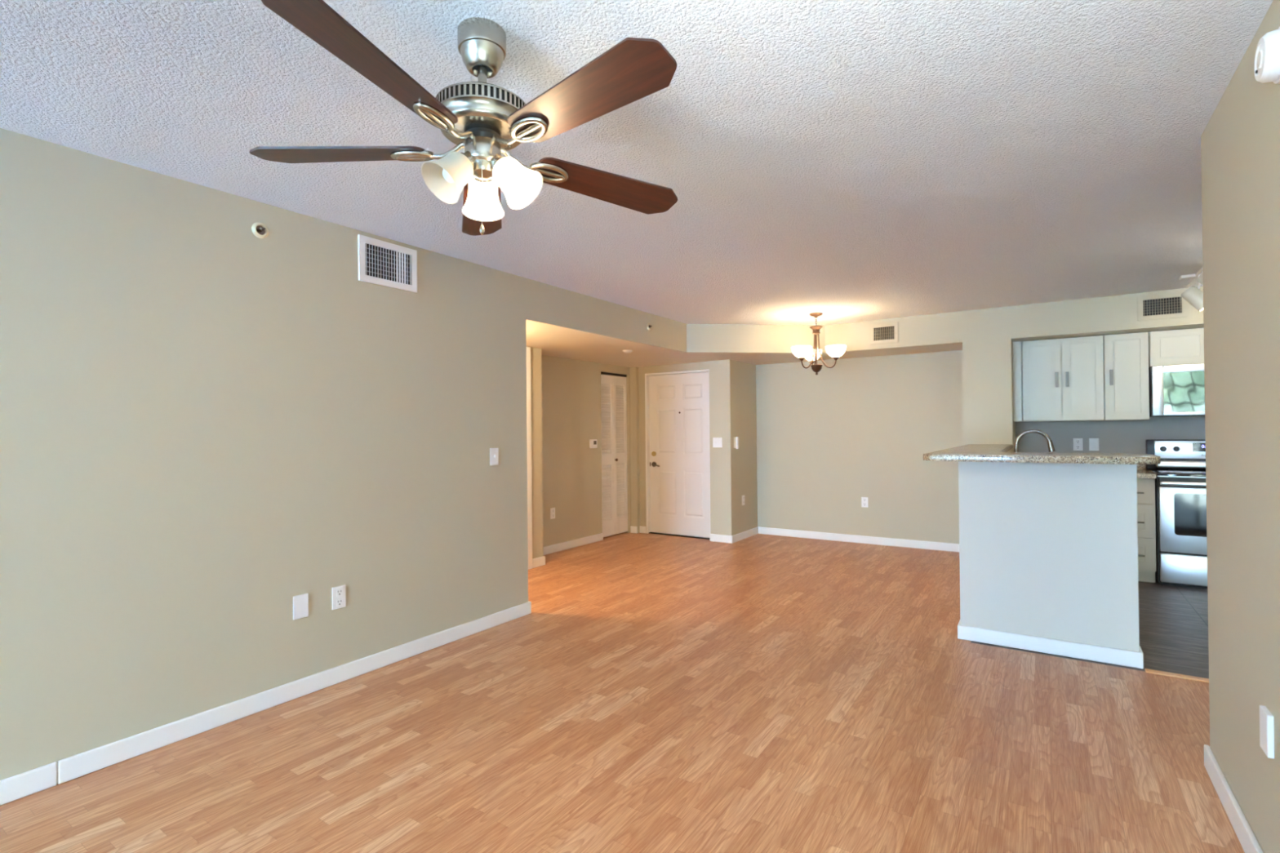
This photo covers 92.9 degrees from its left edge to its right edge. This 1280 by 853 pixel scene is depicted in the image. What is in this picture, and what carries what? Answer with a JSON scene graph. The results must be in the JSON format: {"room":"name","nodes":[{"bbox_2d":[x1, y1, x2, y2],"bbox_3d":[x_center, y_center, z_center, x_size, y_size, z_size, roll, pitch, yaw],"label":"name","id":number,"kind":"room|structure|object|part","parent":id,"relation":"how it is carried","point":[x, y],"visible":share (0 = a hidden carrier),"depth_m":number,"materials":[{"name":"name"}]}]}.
{"room":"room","nodes":[
{"label":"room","id":0,"kind":"room"},
{"bbox_2d":[0,128,528,780],"bbox_3d":[-3.188,0.139,0.987,0.120,2.440,8.340,-1,0,34],"label":"wall","id":1,"kind":"structure","parent":0,"point":[208,424],"depth_m":2.76,"materials":[{"name":"beige paint"}]},
{"bbox_2d":[251,222,268,238],"bbox_3d":[-1.819,-0.945,2.922,0.030,0.076,0.076,-1,0,34],"label":"sprinkler","id":2,"kind":"object","parent":1,"relation":"attached to","point":[260,230],"visible":1,"depth_m":2.92,"materials":[{"name":"beige plastic"}]},
{"bbox_2d":[0,600,531,805],"bbox_3d":[-3.132,1.314,1.031,0.136,0.087,8.236,-1,0,34],"label":"baseboard","id":3,"kind":"structure","parent":1,"relation":"attached to","point":[20,785],"depth_m":2.76,"materials":[{"name":"white paint"}]},
{"bbox_2d":[293,593,308,620],"bbox_3d":[-1.711,0.908,3.068,0.007,0.118,0.075,-1,0,34],"label":"blank plate","id":4,"kind":"object","parent":1,"relation":"attached to","point":[300,602],"visible":1,"depth_m":3.06,"materials":[{"name":"white plastic"}]},
{"bbox_2d":[332,584,346,609],"bbox_3d":[-1.599,0.908,3.232,0.010,0.118,0.075,-1,0,34],"label":"power outlet","id":5,"kind":"object","parent":1,"relation":"attached to","point":[339,593],"visible":1,"depth_m":3.23,"materials":[{"name":"white plastic"}]},
{"bbox_2d":[336,588,342,596],"bbox_3d":[-1.597,0.882,3.231,0.003,0.038,0.034,-1,0,34],"label":"receptacle","id":6,"kind":"object","parent":5,"relation":"attached to","point":[339,591],"depth_m":3.23,"materials":[{"name":"white plastic"}]},
{"bbox_2d":[336,598,342,606],"bbox_3d":[-1.597,0.935,3.231,0.003,0.038,0.034,-1,0,34],"label":"receptacle","id":7,"kind":"object","parent":5,"relation":"attached to","point":[339,601],"depth_m":3.23,"materials":[{"name":"white plastic"}]},
{"bbox_2d":[357,234,417,293],"bbox_3d":[-1.445,-0.930,3.498,0.013,0.252,0.368,-1,0,34],"label":"air vent","id":8,"kind":"object","parent":1,"relation":"in","point":[381,263],"visible":1,"depth_m":3.48,"materials":[{"name":"white metal"}]},
{"bbox_2d":[489,448,498,465],"bbox_3d":[-0.992,0.205,4.151,0.016,0.118,0.075,-1,0,34],"label":"light switch","id":9,"kind":"object","parent":1,"relation":"attached to","point":[494,452],"visible":1,"depth_m":4.15,"materials":[{"name":"white plastic"}]},
{"bbox_2d":[530,346,542,559],"bbox_3d":[-1.667,0.297,4.571,1.015,2.140,3.313,-1,0,28],"label":"wall","id":10,"kind":"structure","parent":0,"point":[535,353],"depth_m":5.96,"materials":[{"name":"beige paint"}]},
{"bbox_2d":[526,346,532,569],"bbox_3d":[-1.292,0.302,5.516,0.018,2.135,0.860,-1,0,34],"label":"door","id":11,"kind":"structure","parent":10,"relation":"in","point":[528,348],"depth_m":5.84,"materials":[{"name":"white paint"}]},
{"bbox_2d":[541,355,631,546],"bbox_3d":[-0.776,0.305,7.060,0.180,2.140,2.080,-1,0,34],"label":"wall","id":12,"kind":"structure","parent":0,"point":[571,416],"depth_m":6.93,"materials":[{"name":"beige paint"}]},
{"bbox_2d":[550,507,555,519],"bbox_3d":[-0.947,0.946,6.621,0.010,0.118,0.075,-1,0,34],"label":"power outlet","id":13,"kind":"object","parent":12,"relation":"attached to","point":[552,509],"visible":1,"depth_m":6.61,"materials":[{"name":"white plastic"}]},
{"bbox_2d":[532,533,603,568],"bbox_3d":[-0.746,1.327,6.612,0.346,0.087,1.560,-1,0,34],"label":"baseboard","id":14,"kind":"structure","parent":12,"relation":"attached to","point":[540,561],"depth_m":6.76,"materials":[{"name":"white paint"}]},
{"bbox_2d":[589,439,597,448],"bbox_3d":[-0.552,0.206,7.211,0.028,0.104,0.124,-1,0,34],"label":"thermostat","id":15,"kind":"object","parent":12,"relation":"attached to","point":[593,442],"visible":1,"depth_m":7.20,"materials":[{"name":"white plastic"}]},
{"bbox_2d":[600,371,627,537],"bbox_3d":[-0.325,0.342,7.631,0.066,2.024,0.594,-1,0,34],"label":"door","id":16,"kind":"structure","parent":12,"relation":"in","point":[613,388],"depth_m":7.64,"materials":[{"name":"white wood"}]},
{"bbox_2d":[0,532,1244,852],"bbox_3d":[-0.278,1.365,1.538,7.240,0.060,12.490,-1,0,34],"label":"floor","id":17,"kind":"structure","parent":0,"point":[656,693],"depth_m":2.60,"materials":[{"name":"brown wood"}]},
{"bbox_2d":[1137,478,1155,582],"bbox_3d":[4.276,0.878,5.459,0.478,0.880,0.650,-1,0,34],"label":"base cabinet","id":18,"kind":"object","parent":17,"relation":"on","point":[1146,520],"visible":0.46,"depth_m":5.12,"materials":[{"name":"white paint"}]},
{"bbox_3d":[4.120,0.548,5.221,0.462,0.211,0.020,-1,0,34],"label":"drawer","id":19,"kind":"part","parent":18,"relation":"part of","materials":[{"name":"white paint"}]},
{"bbox_3d":[4.123,0.797,5.219,0.462,0.278,0.020,-1,0,34],"label":"drawer","id":20,"kind":"part","parent":18,"relation":"part of","materials":[{"name":"white paint"}]},
{"bbox_3d":[4.125,1.077,5.217,0.462,0.272,0.020,-1,0,34],"label":"drawer","id":21,"kind":"part","parent":18,"relation":"part of","materials":[{"name":"white paint"}]},
{"bbox_2d":[1146,440,1207,588],"bbox_3d":[4.775,0.714,5.069,0.774,1.195,0.735,-1,0,34],"label":"range","id":22,"kind":"object","parent":17,"relation":"on","point":[1180,493],"visible":0.41,"depth_m":4.97,"materials":[{"name":"silver metal"}]},
{"bbox_3d":[4.690,0.200,5.448,0.048,0.048,0.029,-1,0,34],"label":"knob","id":23,"kind":"part","parent":22,"relation":"part of","materials":[{"name":"black plastic"}]},
{"bbox_2d":[1146,468,1205,478],"bbox_3d":[4.784,0.395,5.090,0.774,0.033,0.690,-1,0,34],"label":"cooktop","id":24,"kind":"object","parent":22,"relation":"in","point":[1161,473],"depth_m":5.01,"materials":[{"name":"grey"}]},
{"bbox_3d":[4.765,0.199,5.398,0.048,0.048,0.029,-1,0,34],"label":"knob","id":25,"kind":"part","parent":22,"relation":"part of","materials":[{"name":"black plastic"}]},
{"bbox_3d":[4.933,0.203,5.313,0.671,0.156,0.016,-1,0,34],"label":"control panel","id":26,"kind":"part","parent":22,"relation":"part of","materials":[{"name":"silver metal"}]},
{"bbox_3d":[4.591,0.406,4.800,0.774,0.007,0.007,-1,0,34],"label":"trim","id":27,"kind":"part","parent":22,"relation":"part of","materials":[{"name":"silver metal"}]},
{"bbox_3d":[4.586,0.459,4.790,0.752,0.028,0.060,-1,0,34],"label":"oven handle","id":28,"kind":"part","parent":22,"relation":"part of","materials":[{"name":"silver metal"}]},
{"bbox_3d":[4.611,0.760,4.821,0.752,0.533,0.030,-1,0,34],"label":"oven door","id":29,"kind":"part","parent":22,"relation":"part of","materials":[{"name":"silver metal"}]},
{"bbox_3d":[4.614,1.159,4.819,0.752,0.235,0.030,-1,0,34],"label":"storage drawer","id":30,"kind":"part","parent":22,"relation":"part of","materials":[{"name":"silver metal"}]},
{"bbox_2d":[1144,668,1208,683],"bbox_3d":[3.538,1.303,2.732,1.960,0.009,0.049,-1,0,34],"label":"trim","id":31,"kind":"structure","parent":17,"relation":"on","point":[1147,670],"depth_m":3.19,"materials":[{"name":"brown wood"}]},
{"bbox_3d":[3.026,0.884,4.587,0.594,0.880,2.150,-1,0,34],"label":"cabinet","id":32,"kind":"object","parent":17,"relation":"on","visible":0},
{"bbox_2d":[1136,464,1156,478],"bbox_3d":[3.413,0.371,4.727,1.096,0.138,2.844,-1,0,34],"label":"countertop","id":33,"kind":"structure","parent":32,"relation":"on","point":[1142,473],"depth_m":5.17,"materials":[{"name":"stone"}]},
{"bbox_2d":[1014,429,1055,452],"bbox_3d":[3.009,0.213,4.649,0.274,0.384,0.130,-1,0,34],"label":"faucet","id":34,"kind":"object","parent":33,"relation":"on","point":[1051,447],"visible":0.62,"depth_m":4.60,"materials":[{"name":"silver metal"}]},
{"bbox_2d":[0,0,1273,325],"bbox_3d":[0.093,-1.143,0.828,5.780,0.060,11.720,-1,0,34],"label":"ceiling","id":35,"kind":"structure","parent":0,"point":[844,161],"depth_m":2.26,"materials":[{"name":"white paint"}]},
{"bbox_2d":[248,0,677,235],"bbox_3d":[-0.417,-0.813,1.666,1.225,0.580,1.250,-1,0,34],"label":"ceiling fan","id":36,"kind":"object","parent":35,"relation":"hanging from","point":[484,119],"visible":1,"depth_m":1.61,"materials":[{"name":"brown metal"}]},
{"bbox_3d":[-0.844,-0.771,1.719,0.494,0.032,0.145,-1,0,3],"label":"blade","id":37,"kind":"part","parent":36,"relation":"part of","materials":[{"name":"brown wood"}]},
{"bbox_3d":[-0.585,-0.789,1.323,0.144,0.036,0.494,-1,-3,21],"label":"blade","id":38,"kind":"part","parent":36,"relation":"part of","materials":[{"name":"brown wood"}]},
{"bbox_3d":[-0.517,-0.670,1.629,0.121,0.136,0.136,-1,0,34],"label":"lamp shade","id":39,"kind":"part","parent":36,"relation":"part of","materials":[{"name":"beige glass"}]},
{"bbox_3d":[-0.502,-0.688,1.641,0.047,0.065,0.064,-1,0,34],"label":"bulb","id":40,"kind":"part","parent":36,"relation":"part of","materials":[{"name":"white glass"}]},
{"bbox_2d":[460,151,474,168],"bbox_3d":[-0.474,-0.729,1.669,0.056,0.068,0.068,-1,0,34],"label":"socket","id":41,"kind":"object","parent":36,"relation":"attached to","point":[467,158],"depth_m":1.63,"materials":[{"name":"white glass"}]},
{"bbox_3d":[-0.430,-0.639,1.656,0.004,0.180,0.002,-1,0,34],"label":"pull chain","id":42,"kind":"part","parent":36,"relation":"part of","materials":[{"name":"silver metal"}]},
{"bbox_3d":[-0.543,-0.748,2.091,0.144,0.036,0.494,1,-3,-15],"label":"blade","id":43,"kind":"part","parent":36,"relation":"part of","materials":[{"name":"brown wood"}]},
{"bbox_2d":[473,177,493,182],"bbox_3d":[-0.449,-0.729,1.746,0.056,0.068,0.068,0,0,-21],"label":"socket","id":44,"kind":"object","parent":36,"relation":"attached to","point":[476,180],"depth_m":1.74,"materials":[{"name":"white glass"}]},
{"bbox_3d":[-0.472,-0.669,1.802,0.118,0.136,0.135,-1,0,6],"label":"lamp shade","id":45,"kind":"part","parent":36,"relation":"part of","materials":[{"name":"white glass"}]},
{"bbox_2d":[491,154,505,171],"bbox_3d":[-0.392,-0.730,1.690,0.068,0.068,0.056,-1,0,34],"label":"socket","id":46,"kind":"object","parent":36,"relation":"attached to","point":[497,161],"depth_m":1.65,"materials":[{"name":"silver metal"}]},
{"bbox_3d":[-0.333,-0.671,1.677,0.135,0.136,0.119,-1,0,34],"label":"lamp shade","id":47,"kind":"part","parent":36,"relation":"part of","materials":[{"name":"white glass"}]},
{"bbox_3d":[-0.353,-0.689,1.679,0.063,0.065,0.047,-1,0,34],"label":"bulb","id":48,"kind":"part","parent":36,"relation":"part of","materials":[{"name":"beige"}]},
{"bbox_3d":[-0.130,-0.780,1.440,0.494,0.036,0.144,-2,-4,40],"label":"blade","id":49,"kind":"part","parent":36,"relation":"part of","materials":[{"name":"brown wood"}]},
{"bbox_3d":[-0.099,-0.754,1.920,0.494,0.036,0.144,2,-4,-33],"label":"blade","id":50,"kind":"part","parent":36,"relation":"part of","materials":[{"name":"brown wood"}]},
{"bbox_2d":[791,312,846,375],"bbox_3d":[1.750,-0.797,5.877,0.472,0.598,0.514,-1,0,34],"label":"chandelier","id":51,"kind":"object","parent":35,"relation":"hanging from","point":[802,352],"visible":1,"depth_m":5.84,"materials":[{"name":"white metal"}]},
{"bbox_3d":[1.547,-0.710,5.819,0.192,0.106,0.192,-1,0,34],"label":"lamp shade","id":52,"kind":"part","parent":51,"relation":"part of","materials":[{"name":"white glass"}]},
{"bbox_3d":[1.620,-0.731,5.857,0.095,0.348,0.158,-1,0,34],"label":"arm","id":53,"kind":"part","parent":51,"relation":"part of","materials":[{"name":"brown metal"}]},
{"bbox_3d":[1.723,-0.710,6.089,0.192,0.106,0.192,-1,0,34],"label":"lamp shade","id":54,"kind":"part","parent":51,"relation":"part of","materials":[{"name":"white glass"}]},
{"bbox_3d":[1.718,-0.731,6.006,0.013,0.349,0.179,-1,0,3],"label":"arm","id":55,"kind":"part","parent":51,"relation":"part of","materials":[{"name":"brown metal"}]},
{"bbox_3d":[1.712,-0.745,5.903,0.012,0.300,0.012,-1,0,34],"label":"stem","id":56,"kind":"part","parent":51,"relation":"part of","materials":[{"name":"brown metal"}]},
{"bbox_3d":[1.711,-0.935,5.904,0.124,0.091,0.124,-1,0,34],"label":"crown","id":57,"kind":"part","parent":51,"relation":"part of","materials":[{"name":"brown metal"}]},
{"bbox_3d":[1.714,-0.549,5.902,0.112,0.103,0.112,-1,0,34],"label":"lamp shade","id":58,"kind":"part","parent":51,"relation":"part of","materials":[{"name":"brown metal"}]},
{"bbox_3d":[1.799,-0.733,5.846,0.179,0.349,0.014,-1,0,34],"label":"arm","id":59,"kind":"part","parent":51,"relation":"part of","materials":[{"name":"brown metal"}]},
{"bbox_3d":[1.868,-0.714,5.801,0.192,0.106,0.192,-1,0,34],"label":"lamp shade","id":60,"kind":"part","parent":51,"relation":"part of","materials":[{"name":"white glass"}]},
{"bbox_2d":[1179,267,1203,311],"bbox_3d":[3.907,-0.983,4.197,0.178,0.288,1.420,-1,0,34],"label":"track light","id":61,"kind":"object","parent":35,"relation":"attached to","point":[1193,295],"visible":0.42,"depth_m":4.42,"materials":[{"name":"white plastic"}]},
{"bbox_2d":[629,359,757,535],"bbox_3d":[0.639,0.297,7.901,1.600,2.140,0.890,-1,0,34],"label":"wall","id":62,"kind":"structure","parent":0,"point":[732,384],"depth_m":7.33,"materials":[{"name":"beige paint"}]},
{"bbox_2d":[644,368,711,539],"bbox_3d":[0.500,0.342,7.599,0.952,2.050,0.185,-1,0,34],"label":"door","id":63,"kind":"structure","parent":62,"relation":"in","point":[677,439],"depth_m":7.62,"materials":[{"name":"white paint"}]},
{"bbox_3d":[0.199,0.485,7.768,0.142,0.066,0.059,-1,0,34],"label":"lever handle","id":64,"kind":"part","parent":63,"relation":"part of","materials":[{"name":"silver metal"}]},
{"bbox_3d":[0.515,1.360,7.601,0.900,0.010,0.105,-1,0,34],"label":"sill","id":65,"kind":"part","parent":63,"relation":"part of","materials":[{"name":"black"}]},
{"bbox_2d":[630,525,733,543],"bbox_3d":[0.495,1.321,7.488,1.436,0.087,0.076,-1,0,34],"label":"baseboard","id":66,"kind":"structure","parent":62,"relation":"attached to","point":[713,537],"depth_m":7.18,"materials":[{"name":"white paint"}]},
{"bbox_2d":[712,437,722,447],"bbox_3d":[0.912,0.189,7.174,0.121,0.118,0.016,-1,0,34],"label":"light switch","id":67,"kind":"object","parent":62,"relation":"attached to","point":[717,442],"visible":1,"depth_m":7.17,"materials":[{"name":"white plastic"}]},
{"bbox_2d":[733,436,738,448],"bbox_3d":[1.151,0.193,7.186,0.048,0.143,0.100,-1,0,34],"label":"light switch","id":68,"kind":"object","parent":62,"relation":"attached to","point":[735,438],"visible":1,"depth_m":7.15,"materials":[{"name":"beige plastic"}]},
{"bbox_2d":[742,495,744,505],"bbox_3d":[1.252,0.892,7.359,0.010,0.118,0.075,-1,0,34],"label":"power outlet","id":69,"kind":"object","parent":62,"relation":"attached to","point":[743,496],"visible":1,"depth_m":7.34,"materials":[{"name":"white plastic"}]},
{"bbox_2d":[732,526,758,542],"bbox_3d":[1.282,1.313,7.389,0.016,0.087,0.754,-1,0,34],"label":"baseboard","id":70,"kind":"structure","parent":62,"relation":"attached to","point":[748,533],"depth_m":7.36,"materials":[{"name":"white paint"}]},
{"bbox_2d":[525,320,1203,367],"bbox_3d":[1.455,-0.834,4.229,7.060,0.060,6.090,-1,0,34],"label":"ceiling","id":71,"kind":"structure","parent":0,"point":[553,340],"depth_m":6.30,"materials":[{"name":"beige paint"}]},
{"bbox_2d":[622,350,632,353],"bbox_3d":[-0.127,-0.765,6.218,0.100,0.024,0.100,-1,0,34],"label":"ceiling detector","id":72,"kind":"object","parent":71,"relation":"attached to","point":[624,351],"visible":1,"depth_m":6.19,"materials":[{"name":"white plastic"}]},
{"bbox_2d":[525,278,1203,353],"bbox_3d":[2.451,-0.955,5.431,6.507,0.300,2.292,-1,0,2],"label":"wall","id":73,"kind":"structure","parent":0,"point":[546,304],"depth_m":5.67,"materials":[{"name":"beige paint"}]},
{"bbox_2d":[646,323,652,329],"bbox_3d":[0.097,-0.953,5.791,0.030,0.066,0.066,-1,0,34],"label":"sprinkler","id":74,"kind":"object","parent":73,"relation":"attached to","point":[649,326],"visible":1,"depth_m":5.79,"materials":[{"name":"beige plastic"}]},
{"bbox_2d":[869,322,898,344],"bbox_3d":[2.501,-0.954,6.234,0.275,0.205,0.013,-1,0,34],"label":"air vent","id":75,"kind":"object","parent":73,"relation":"in","point":[883,333],"visible":1,"depth_m":6.23,"materials":[{"name":"beige metal"}]},
{"bbox_2d":[1137,292,1187,320],"bbox_3d":[4.314,-0.991,5.024,0.315,0.205,0.013,-1,0,34],"label":"air vent","id":76,"kind":"object","parent":73,"relation":"in","point":[1170,305],"visible":0.98,"depth_m":5.02,"materials":[{"name":"beige metal"}]},
{"bbox_2d":[755,350,1205,543],"bbox_3d":[3.788,0.258,6.261,5.460,2.140,0.120,-1,0,34],"label":"wall","id":77,"kind":"structure","parent":0,"point":[848,432],"depth_m":6.92,"materials":[{"name":"beige paint"}]},
{"bbox_2d":[757,526,959,551],"bbox_3d":[2.487,1.300,7.047,2.400,0.087,0.016,-1,0,34],"label":"baseboard","id":78,"kind":"structure","parent":77,"relation":"attached to","point":[942,546],"depth_m":6.99,"materials":[{"name":"white paint"}]},
{"bbox_2d":[861,497,868,507],"bbox_3d":[2.582,0.870,6.988,0.075,0.118,0.010,-1,0,34],"label":"power outlet","id":79,"kind":"object","parent":77,"relation":"attached to","point":[864,500],"visible":1,"depth_m":6.98,"materials":[{"name":"white plastic"}]},
{"bbox_2d":[1012,335,1104,422],"bbox_3d":[3.955,-0.431,5.775,0.690,0.757,0.498,-1,0,34],"label":"upper cabinet","id":80,"kind":"object","parent":77,"relation":"attached to","point":[1055,380],"visible":1,"depth_m":5.59,"materials":[{"name":"beige paint"}]},
{"bbox_3d":[3.743,-0.429,5.665,0.300,0.751,0.020,-1,0,34],"label":"door","id":81,"kind":"part","parent":80,"relation":"part of","materials":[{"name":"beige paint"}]},
{"bbox_3d":[3.826,-0.428,5.580,0.023,0.137,0.030,-1,0,34],"label":"handle","id":82,"kind":"part","parent":80,"relation":"part of","materials":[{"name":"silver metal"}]},
{"bbox_3d":[3.890,-0.429,5.537,0.023,0.137,0.030,-1,0,34],"label":"handle","id":83,"kind":"part","parent":80,"relation":"part of","materials":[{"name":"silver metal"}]},
{"bbox_3d":[3.998,-0.432,5.495,0.302,0.751,0.020,-1,0,34],"label":"door","id":84,"kind":"part","parent":80,"relation":"part of","materials":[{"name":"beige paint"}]},
{"bbox_2d":[1072,438,1082,450],"bbox_3d":[4.237,0.173,5.883,0.075,0.118,0.010,-1,0,34],"label":"power outlet","id":85,"kind":"object","parent":77,"relation":"attached to","point":[1077,442],"visible":1,"depth_m":5.88,"materials":[{"name":"white plastic"}]},
{"bbox_2d":[1088,438,1098,450],"bbox_3d":[4.340,0.172,5.813,0.075,0.118,0.011,-1,0,34],"label":"rocker switch","id":86,"kind":"object","parent":77,"relation":"attached to","point":[1093,442],"visible":1,"depth_m":5.81,"materials":[{"name":"white plastic"}]},
{"bbox_2d":[1102,332,1149,420],"bbox_3d":[4.373,-0.437,5.496,0.306,0.757,0.498,-1,0,34],"label":"upper cabinet","id":87,"kind":"object","parent":77,"relation":"attached to","point":[1126,356],"visible":0.99,"depth_m":5.32,"materials":[{"name":"beige paint"}]},
{"bbox_3d":[4.155,-0.433,5.360,0.023,0.137,0.030,-1,0,34],"label":"handle","id":88,"kind":"part","parent":87,"relation":"part of","materials":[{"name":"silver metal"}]},
{"bbox_2d":[1136,464,1146,469],"bbox_3d":[4.056,0.351,5.618,1.016,0.100,0.649,-1,0,34],"label":"backsplash","id":89,"kind":"structure","parent":77,"relation":"attached to","point":[1138,466],"depth_m":5.60,"materials":[{"name":"stone"}]},
{"bbox_2d":[1148,328,1204,367],"bbox_3d":[4.819,-0.671,5.198,0.760,0.301,0.498,-1,0,34],"label":"upper cabinet","id":90,"kind":"object","parent":77,"relation":"attached to","point":[1183,346],"visible":0.28,"depth_m":5.13,"materials":[{"name":"beige paint"}]},
{"bbox_2d":[1148,364,1204,417],"bbox_3d":[4.800,-0.304,5.161,0.756,0.427,0.577,-1,0,34],"label":"microwave","id":91,"kind":"object","parent":90,"relation":"attached to","point":[1175,390],"visible":0.47,"depth_m":5.08,"materials":[{"name":"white plastic"}]},
{"bbox_2d":[962,338,1015,452],"bbox_3d":[3.494,0.259,6.054,0.400,2.140,0.790,-1,0,34],"label":"wall","id":92,"kind":"structure","parent":0,"point":[987,365],"depth_m":5.73,"materials":[{"name":"beige paint"}]},
{"bbox_2d":[958,461,1139,652],"bbox_3d":[3.002,0.762,4.525,0.870,1.125,2.300,-1,0,34],"label":"wall","id":93,"kind":"structure","parent":0,"point":[1048,550],"depth_m":3.54,"materials":[{"name":"grey paint"}]},
{"bbox_2d":[923,444,1160,464],"bbox_3d":[2.879,0.181,4.429,1.115,0.038,2.595,-1,0,34],"label":"countertop","id":94,"kind":"structure","parent":93,"relation":"on","point":[969,452],"depth_m":3.45,"materials":[{"name":"stone"}]},
{"bbox_2d":[957,620,1143,668],"bbox_3d":[3.002,1.280,4.515,0.902,0.087,2.316,-1,0,34],"label":"baseboard","id":95,"kind":"structure","parent":93,"relation":"attached to","point":[1050,646],"depth_m":3.52,"materials":[{"name":"white paint"}]},
{"bbox_2d":[1200,0,1279,852],"bbox_3d":[-0.069,0.097,-1.132,0.120,2.440,8.280,-1,0,34],"label":"wall","id":96,"kind":"structure","parent":0,"point":[1240,142],"depth_m":1.87,"materials":[{"name":"beige paint"}]},
{"bbox_2d":[1204,744,1263,852],"bbox_3d":[-0.028,1.272,-1.079,0.136,0.087,8.176,-1,0,34],"label":"baseboard","id":97,"kind":"structure","parent":96,"relation":"attached to","point":[1246,837],"depth_m":2.02,"materials":[{"name":"white paint"}]},
{"bbox_2d":[1253,26,1279,84],"bbox_3d":[1.600,-0.937,1.541,0.049,0.136,0.136,-1,0,34],"label":"smoke detector","id":98,"kind":"object","parent":96,"relation":"attached to","point":[1267,57],"visible":1,"depth_m":1.52,"materials":[{"name":"white plastic"}]},
{"bbox_2d":[1259,705,1274,759],"bbox_3d":[1.750,0.852,1.699,0.015,0.118,0.075,-1,0,34],"label":"blank plate","id":99,"kind":"object","parent":96,"relation":"attached to","point":[1266,717],"visible":1,"depth_m":1.68,"materials":[{"name":"white plastic"}]}
]}

